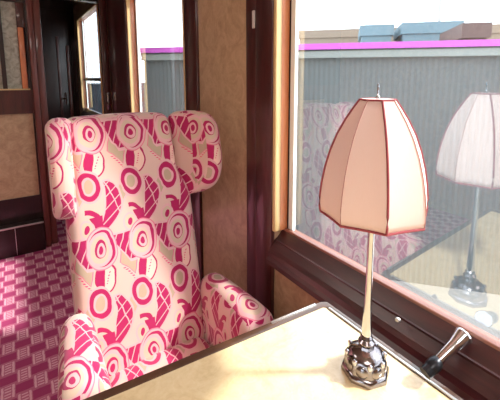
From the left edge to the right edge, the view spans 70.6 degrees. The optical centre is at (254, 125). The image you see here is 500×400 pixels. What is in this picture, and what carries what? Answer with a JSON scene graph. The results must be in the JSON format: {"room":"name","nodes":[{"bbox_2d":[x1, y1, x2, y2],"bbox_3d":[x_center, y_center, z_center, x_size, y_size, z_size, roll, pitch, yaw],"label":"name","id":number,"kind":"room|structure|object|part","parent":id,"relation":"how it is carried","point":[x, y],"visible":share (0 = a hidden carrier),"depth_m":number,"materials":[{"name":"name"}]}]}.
{"room":"train carriage","nodes":[
{"label":"train carriage","id":0,"kind":"room"},
{"bbox_2d":[0,0,45,259],"bbox_3d":[-2.458,-0.117,1.985,2.062,2.250,0.158,-5,9,-34],"label":"wall","id":1,"kind":"structure","parent":0,"point":[21,208],"depth_m":2.55,"materials":[{"name":"brown wood"}]},
{"bbox_3d":[-1.897,-0.549,2.373,0.288,0.600,0.015,-5,9,-34],"label":"glass pane","id":2,"kind":"part","parent":1,"relation":"part of","materials":[{"name":"glass"}]},
{"bbox_3d":[-1.721,-0.565,2.492,0.085,0.600,0.015,-5,9,-34],"label":"glass pane","id":3,"kind":"part","parent":1,"relation":"part of","materials":[{"name":"glass"}]},
{"bbox_3d":[-2.387,0.280,2.147,1.800,0.620,0.022,-5,9,-34],"label":"veneer panel","id":4,"kind":"part","parent":1,"relation":"part of","materials":[{"name":"brown wood"}]},
{"bbox_2d":[25,0,57,246],"bbox_3d":[-1.590,-0.203,2.610,0.084,2.250,0.130,-5,9,-34],"label":"trim","id":5,"kind":"structure","parent":1,"relation":"attached to","point":[32,6],"depth_m":2.58,"materials":[{"name":"brown wood"}]},
{"bbox_2d":[0,219,73,399],"bbox_3d":[-1.122,1.222,0.802,2.750,0.080,7.500,-5,9,-34],"label":"floor","id":6,"kind":"structure","parent":0,"point":[36,298],"depth_m":1.90,"materials":[{"name":"carpet"}]},
{"bbox_2d":[45,110,273,399],"bbox_3d":[-0.277,0.562,1.023,0.551,1.167,0.611,-5,9,-34],"label":"armchair","id":7,"kind":"object","parent":6,"relation":"on","point":[122,184],"visible":0.78,"depth_m":1.06,"materials":[{"name":"pink fabric"}]},
{"bbox_3d":[-0.426,0.736,0.880,0.117,0.422,0.325,-5,9,-34],"label":"arm","id":8,"kind":"part","parent":7,"relation":"part of"},
{"bbox_3d":[-0.377,0.398,1.127,0.380,0.864,0.292,-5,9,-34],"label":"backrest","id":9,"kind":"part","parent":7,"relation":"part of","materials":[{"name":"pink fabric"}]},
{"bbox_3d":[-0.206,0.778,0.948,0.325,0.151,0.360,-5,9,-34],"label":"seat","id":10,"kind":"part","parent":7,"relation":"part of","materials":[{"name":"pink fabric"}]},
{"bbox_3d":[-0.067,0.709,1.122,0.117,0.410,0.325,-5,9,-34],"label":"arm","id":11,"kind":"part","parent":7,"relation":"part of"},
{"bbox_2d":[83,302,463,399],"bbox_3d":[0.142,0.880,0.260,0.790,0.745,1.168,-5,9,-34],"label":"dining table","id":12,"kind":"object","parent":6,"relation":"on","point":[299,354],"visible":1,"depth_m":0.65,"materials":[{"name":"beige wood"}]},
{"bbox_2d":[319,83,428,389],"bbox_3d":[0.204,0.192,0.621,0.171,0.530,0.171,4,9,28],"label":"table lamp","id":13,"kind":"object","parent":12,"relation":"on","point":[374,180],"visible":1,"depth_m":0.55,"materials":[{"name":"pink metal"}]},
{"bbox_3d":[0.204,0.249,0.628,0.021,0.275,0.021,-5,9,-34],"label":"stem","id":14,"kind":"part","parent":13,"relation":"part of","materials":[{"name":"silver metal"}]},
{"bbox_3d":[0.204,0.053,0.602,0.167,0.198,0.167,4,9,27],"label":"lamp shade","id":15,"kind":"part","parent":13,"relation":"part of","materials":[{"name":"pink fabric"}]},
{"bbox_3d":[0.204,0.054,0.602,0.170,0.201,0.170,4,9,29],"label":"braid trim","id":16,"kind":"part","parent":13,"relation":"part of","materials":[{"name":"red"}]},
{"bbox_2d":[39,0,79,116],"bbox_3d":[-3.218,-0.348,3.664,2.710,2.250,0.100,-5,9,-34],"label":"wall","id":17,"kind":"structure","parent":0,"point":[65,5],"depth_m":4.20,"materials":[{"name":"brown wood"}]},
{"bbox_2d":[17,8,75,119],"bbox_3d":[-2.410,-0.306,4.094,0.580,2.050,0.104,-5,9,-34],"label":"door","id":18,"kind":"structure","parent":17,"relation":"in","point":[55,24],"depth_m":4.12,"materials":[{"name":"brown wood"}]},
{"bbox_3d":[-2.290,-0.317,4.175,0.030,1.450,0.012,-5,9,-34],"label":"panel","id":19,"kind":"part","parent":18,"relation":"part of","materials":[{"name":"brown wood"}]},
{"bbox_3d":[-2.246,-0.322,4.173,0.042,0.140,0.077,0,8,3],"label":"handle","id":20,"kind":"part","parent":18,"relation":"part of","materials":[{"name":"silver metal"}]},
{"bbox_3d":[-2.203,-0.275,4.236,0.035,1.350,0.020,-5,9,-34],"label":"panel","id":21,"kind":"part","parent":18,"relation":"part of","materials":[{"name":"black wood"}]},
{"bbox_2d":[72,0,318,319],"bbox_3d":[-0.085,-0.028,1.341,0.058,2.250,7.500,-5,9,-34],"label":"wall","id":22,"kind":"structure","parent":0,"point":[221,23],"depth_m":1.33,"materials":[{"name":"brown wood"}]},
{"bbox_2d":[68,0,97,3],"bbox_3d":[-1.385,-1.147,2.651,0.444,0.390,0.060,-5,9,-34],"label":"trim","id":23,"kind":"structure","parent":22,"relation":"attached to","point":[87,1],"depth_m":2.72,"materials":[{"name":"brown wood"}]},
{"bbox_2d":[76,3,103,115],"bbox_3d":[-1.661,-0.586,3.576,0.092,1.095,1.140,-5,9,-34],"label":"window","id":24,"kind":"structure","parent":22,"relation":"in","point":[84,33],"depth_m":3.86,"materials":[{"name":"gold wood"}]},
{"bbox_3d":[-1.642,-0.639,3.582,0.046,0.990,1.140,-5,9,-34],"label":"frame","id":25,"kind":"part","parent":24,"relation":"part of","materials":[{"name":"gold metal"}]},
{"bbox_3d":[-1.662,-0.093,3.643,0.090,0.101,1.140,-5,9,-34],"label":"sill","id":26,"kind":"part","parent":24,"relation":"part of","materials":[{"name":"brown wood"}]},
{"bbox_3d":[-1.634,-0.633,3.588,0.002,0.976,1.063,-5,9,-34],"label":"glass pane","id":27,"kind":"part","parent":24,"relation":"part of","materials":[{"name":"white"}]},
{"bbox_2d":[97,0,111,113],"bbox_3d":[-1.172,-0.106,2.826,0.054,2.000,0.097,-5,9,-34],"label":"door","id":28,"kind":"structure","parent":22,"relation":"in","point":[102,16],"depth_m":2.77,"materials":[{"name":"brown wood"}]},
{"bbox_3d":[-1.159,-0.193,2.796,0.030,0.140,0.056,-4,9,-24],"label":"handle","id":29,"kind":"part","parent":28,"relation":"part of","materials":[{"name":"silver metal"}]},
{"bbox_2d":[106,1,112,112],"bbox_3d":[-1.119,-0.235,2.841,0.052,2.250,0.094,-5,9,-34],"label":"trim","id":30,"kind":"structure","parent":22,"relation":"attached to","point":[106,1],"depth_m":2.81,"materials":[{"name":"brown wood"}]},
{"bbox_2d":[106,0,130,112],"bbox_3d":[-0.971,-0.198,2.573,0.030,2.250,0.508,-5,9,-34],"label":"trim","id":31,"kind":"structure","parent":22,"relation":"attached to","point":[116,9],"depth_m":2.49,"materials":[{"name":"brown wood"}]},
{"bbox_2d":[126,0,185,111],"bbox_3d":[-0.554,-0.240,1.979,0.092,1.105,0.920,-5,9,-34],"label":"window","id":32,"kind":"structure","parent":22,"relation":"in","point":[131,5],"depth_m":2.32,"materials":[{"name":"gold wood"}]},
{"bbox_3d":[-0.535,-0.293,1.985,0.046,1.000,0.920,-5,9,-34],"label":"frame","id":33,"kind":"part","parent":32,"relation":"part of","materials":[{"name":"gold metal"}]},
{"bbox_2d":[183,0,203,281],"bbox_3d":[-0.270,-0.058,1.559,0.022,2.250,0.127,-5,9,-34],"label":"trim","id":34,"kind":"structure","parent":22,"relation":"attached to","point":[190,7],"depth_m":1.53,"materials":[{"name":"brown wood"}]},
{"bbox_2d":[252,10,254,28],"bbox_3d":[-0.004,-0.333,1.106,0.006,0.055,0.012,-5,9,-34],"label":"wall plaque","id":35,"kind":"object","parent":22,"relation":"attached to","point":[253,11],"visible":1,"depth_m":1.10,"materials":[{"name":"grey metal"}]},
{"bbox_2d":[246,0,274,318],"bbox_3d":[0.019,0.000,1.136,0.024,2.250,0.149,-5,9,-34],"label":"trim","id":36,"kind":"structure","parent":22,"relation":"attached to","point":[260,39],"depth_m":1.13,"materials":[{"name":"brown wood"}]},
{"bbox_2d":[266,0,499,399],"bbox_3d":[0.661,0.004,0.207,0.092,1.105,2.095,-5,9,-34],"label":"window","id":37,"kind":"structure","parent":22,"relation":"in","point":[473,373],"depth_m":0.89,"materials":[{"name":"brown wood"}]},
{"bbox_3d":[0.680,-0.050,0.213,0.046,1.000,2.095,-5,9,-34],"label":"frame","id":38,"kind":"part","parent":37,"relation":"part of","materials":[{"name":"gold metal"}]},
{"bbox_3d":[0.661,0.502,0.275,0.090,0.101,2.094,-5,9,-34],"label":"sill","id":39,"kind":"part","parent":37,"relation":"part of","materials":[{"name":"brown wood"}]},
{"bbox_2d":[420,327,471,379],"bbox_3d":[0.346,0.411,0.638,0.108,0.069,0.032,-4,9,-26],"label":"handle","id":40,"kind":"object","parent":37,"relation":"attached to","point":[459,339],"visible":1,"depth_m":0.63,"materials":[{"name":"silver metal"}]},
{"label":"outside","id":41,"kind":"structure","parent":0,"visible":0},
{"bbox_2d":[391,280,499,338],"bbox_3d":[19.543,-1.172,25.450,59.150,0.060,100.000,-5,9,-34],"label":"platform","id":42,"kind":"object","parent":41,"point":[481,310],"depth_m":3.59,"materials":[{"name":"grey concrete"}]},
{"bbox_2d":[89,83,145,113],"bbox_3d":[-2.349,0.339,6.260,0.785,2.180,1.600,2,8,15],"label":"building","id":43,"kind":"structure","parent":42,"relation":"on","point":[98,100],"depth_m":5.40,"materials":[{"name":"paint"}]},
{"bbox_2d":[140,39,499,294],"bbox_3d":[4.171,0.534,3.163,11.500,2.640,0.210,2,8,15],"label":"wall","id":44,"kind":"structure","parent":42,"relation":"on","point":[448,90],"depth_m":3.76,"materials":[{"name":"grey metal"}]},
{"bbox_2d":[358,24,394,42],"bbox_3d":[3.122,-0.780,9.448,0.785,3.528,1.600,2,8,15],"label":"storage container","id":45,"kind":"object","parent":42,"relation":"on","point":[367,33],"visible":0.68,"depth_m":8.49,"materials":[{"name":"blue paint"}]},
{"bbox_2d":[298,24,499,43],"bbox_3d":[5.862,-1.216,11.581,8.751,3.809,1.600,2,8,15],"label":"station building","id":46,"kind":"structure","parent":42,"relation":"on","point":[335,35],"depth_m":11.42,"materials":[{"name":"brown"}]},
{"bbox_2d":[393,21,463,41],"bbox_3d":[4.203,-0.711,8.960,1.284,3.524,1.600,2,8,15],"label":"storage container","id":47,"kind":"object","parent":42,"relation":"on","point":[412,31],"visible":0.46,"depth_m":8.05,"materials":[{"name":"blue paint"}]},
{"bbox_2d":[439,22,491,40],"bbox_3d":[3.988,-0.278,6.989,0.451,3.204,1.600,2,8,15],"label":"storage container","id":48,"kind":"object","parent":42,"relation":"on","point":[481,30],"visible":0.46,"depth_m":6.06,"materials":[{"name":"red"}]}
]}

